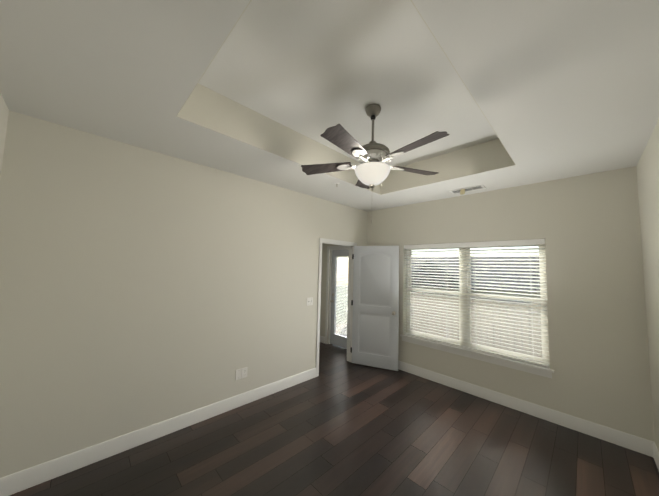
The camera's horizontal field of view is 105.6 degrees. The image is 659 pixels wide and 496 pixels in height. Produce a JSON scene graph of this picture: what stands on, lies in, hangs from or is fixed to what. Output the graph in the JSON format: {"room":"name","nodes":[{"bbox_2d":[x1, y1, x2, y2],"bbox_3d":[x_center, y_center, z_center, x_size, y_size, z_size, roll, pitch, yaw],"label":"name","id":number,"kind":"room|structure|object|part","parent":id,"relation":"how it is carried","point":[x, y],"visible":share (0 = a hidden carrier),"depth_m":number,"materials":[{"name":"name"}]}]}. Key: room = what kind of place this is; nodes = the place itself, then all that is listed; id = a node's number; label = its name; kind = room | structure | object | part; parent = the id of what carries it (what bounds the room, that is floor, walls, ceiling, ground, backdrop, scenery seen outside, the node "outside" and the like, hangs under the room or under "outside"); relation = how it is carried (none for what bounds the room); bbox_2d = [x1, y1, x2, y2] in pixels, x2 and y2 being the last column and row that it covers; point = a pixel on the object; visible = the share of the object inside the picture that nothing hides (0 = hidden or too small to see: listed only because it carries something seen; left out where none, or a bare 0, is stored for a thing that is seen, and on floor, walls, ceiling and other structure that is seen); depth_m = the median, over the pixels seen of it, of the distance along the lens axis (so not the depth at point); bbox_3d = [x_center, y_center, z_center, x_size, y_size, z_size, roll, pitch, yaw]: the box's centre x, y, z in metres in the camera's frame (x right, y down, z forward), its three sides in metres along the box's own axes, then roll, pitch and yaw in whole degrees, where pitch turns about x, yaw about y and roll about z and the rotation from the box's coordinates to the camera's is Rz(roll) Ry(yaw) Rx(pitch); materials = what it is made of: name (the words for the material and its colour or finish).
{"room":"empty bedroom","nodes":[
{"label":"empty bedroom","id":0,"kind":"room"},
{"bbox_2d":[0,93,8,176],"bbox_3d":[-1.261,0.299,0.506,0.120,2.740,3.300,6,-6,-44],"label":"wall","id":1,"kind":"structure","parent":0,"point":[4,110],"depth_m":1.75,"materials":[{"name":"paint"}]},
{"bbox_2d":[0,110,367,477],"bbox_3d":[-0.920,0.510,3.231,4.440,2.740,0.120,6,-6,-44],"label":"wall","id":2,"kind":"structure","parent":0,"point":[140,288],"depth_m":2.29,"materials":[{"name":"paint"}]},
{"bbox_2d":[0,368,315,495],"bbox_3d":[-1.294,1.768,2.708,3.053,0.135,0.014,6,-6,-44],"label":"baseboard","id":3,"kind":"structure","parent":2,"relation":"attached to","point":[14,483],"depth_m":2.23,"materials":[{"name":"paint"}]},
{"bbox_2d":[235,367,247,379],"bbox_3d":[-1.043,1.491,2.972,0.144,0.115,0.008,6,-6,-44],"label":"electrical outlet","id":4,"kind":"object","parent":2,"relation":"attached to","point":[242,372],"visible":1,"depth_m":2.97,"materials":[{"name":"plastic"}]},
{"bbox_2d":[307,297,312,305],"bbox_3d":[-0.290,0.800,3.741,0.116,0.115,0.016,6,-6,-44],"label":"switch plate","id":5,"kind":"object","parent":2,"relation":"attached to","point":[310,301],"visible":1,"depth_m":3.75,"materials":[{"name":"plastic"}]},
{"bbox_2d":[316,238,356,376],"bbox_3d":[0.097,0.927,4.211,0.909,2.107,0.152,6,-6,-44],"label":"trim","id":6,"kind":"structure","parent":2,"relation":"attached to","point":[351,245],"depth_m":4.40,"materials":[{"name":"paint"}]},
{"bbox_2d":[352,246,398,370],"bbox_3d":[0.772,0.975,4.264,0.792,2.030,0.169,0,-5,23],"label":"door","id":7,"kind":"structure","parent":2,"relation":"in","point":[375,329],"depth_m":4.24,"materials":[{"name":"paint"}]},
{"bbox_2d":[0,0,658,211],"bbox_3d":[-0.072,-1.076,2.640,4.600,0.380,4.820,6,-6,-44],"label":"ceiling","id":8,"kind":"structure","parent":0,"point":[559,89],"depth_m":1.65,"materials":[{"name":"paint"}]},
{"bbox_2d":[301,104,448,222],"bbox_3d":[0.378,-0.725,2.144,1.267,1.030,1.262,6,-6,-44],"label":"ceiling fan","id":9,"kind":"object","parent":8,"relation":"hanging from","point":[340,136],"depth_m":2.07,"materials":[{"name":"grey metal"}]},
{"bbox_3d":[0.371,-0.619,2.170,0.308,0.144,0.308,6,-6,-44],"label":"ceiling fan shade","id":10,"kind":"part","parent":9,"relation":"part of","materials":[{"name":"white glass"}]},
{"bbox_2d":[449,185,485,194],"bbox_3d":[1.834,-0.742,3.335,0.176,0.083,0.400,6,-6,-44],"label":"ceiling vent","id":11,"kind":"object","parent":8,"relation":"in","point":[461,191],"visible":1,"depth_m":3.31,"materials":[{"name":"white metal"}]},
{"bbox_2d":[10,342,658,495],"bbox_3d":[-0.149,1.875,2.421,4.600,0.060,4.820,6,-6,-44],"label":"floor","id":12,"kind":"structure","parent":0,"point":[340,425],"depth_m":2.25,"materials":[{"name":"brown wood"}]},
{"bbox_2d":[320,166,654,441],"bbox_3d":[1.469,0.635,4.074,0.160,2.740,4.820,6,-6,-44],"label":"wall","id":13,"kind":"structure","parent":0,"point":[587,228],"depth_m":2.75,"materials":[{"name":"paint"}]},
{"bbox_2d":[325,246,348,348],"bbox_3d":[0.327,1.003,5.178,0.155,2.110,0.988,6,-6,-44],"label":"exterior door","id":14,"kind":"structure","parent":13,"relation":"in","point":[334,337],"depth_m":5.37,"materials":[{"name":"paint"}]},
{"bbox_2d":[336,292,541,357],"bbox_3d":[2.263,1.573,4.683,1.948,1.240,6.600,6,-6,-44],"label":"deck","id":15,"kind":"object","parent":13,"relation":"attached to","point":[489,325],"depth_m":5.08,"materials":[{"name":"beige wood"}]},
{"bbox_2d":[400,246,553,377],"bbox_3d":[1.918,0.713,3.578,0.182,1.584,1.900,6,-6,-44],"label":"window","id":16,"kind":"structure","parent":13,"relation":"in","point":[462,339],"depth_m":3.46,"materials":[{"name":"plastic"}]},
{"bbox_2d":[404,239,549,366],"bbox_3d":[1.905,0.660,3.568,0.070,1.474,1.818,6,-6,-44],"label":"window blinds","id":17,"kind":"object","parent":16,"relation":"attached to","point":[517,243],"visible":1,"depth_m":3.40,"materials":[{"name":"white plastic"}]},
{"bbox_2d":[398,360,651,456],"bbox_3d":[1.815,1.905,3.469,0.014,0.135,3.280,6,-6,-44],"label":"baseboard","id":18,"kind":"structure","parent":13,"relation":"attached to","point":[638,444],"depth_m":2.85,"materials":[{"name":"paint"}]},
{"bbox_2d":[636,120,658,450],"bbox_3d":[1.478,0.392,0.795,4.440,2.740,0.120,6,-6,-44],"label":"wall","id":19,"kind":"structure","parent":0,"point":[647,167],"depth_m":2.12,"materials":[{"name":"paint"}]},
{"bbox_2d":[648,440,658,470],"bbox_3d":[1.440,1.697,0.788,4.320,0.135,0.014,6,-6,-44],"label":"baseboard","id":20,"kind":"structure","parent":19,"relation":"attached to","point":[652,447],"depth_m":2.25,"materials":[{"name":"paint"}]},
{"label":"outside","id":21,"kind":"structure","parent":0,"visible":0},
{"bbox_2d":[336,285,347,323],"bbox_3d":[22.812,7.262,26.173,57.640,0.100,80.000,6,-6,-44],"label":"ground","id":22,"kind":"structure","parent":21,"point":[341,303],"depth_m":31.04,"materials":[{"name":"white"}]},
{"bbox_2d":[411,257,539,354],"bbox_3d":[11.265,3.144,12.904,8.400,5.550,16.000,6,-6,-44],"label":"house","id":23,"kind":"structure","parent":22,"relation":"on","point":[526,292],"depth_m":13.06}
]}

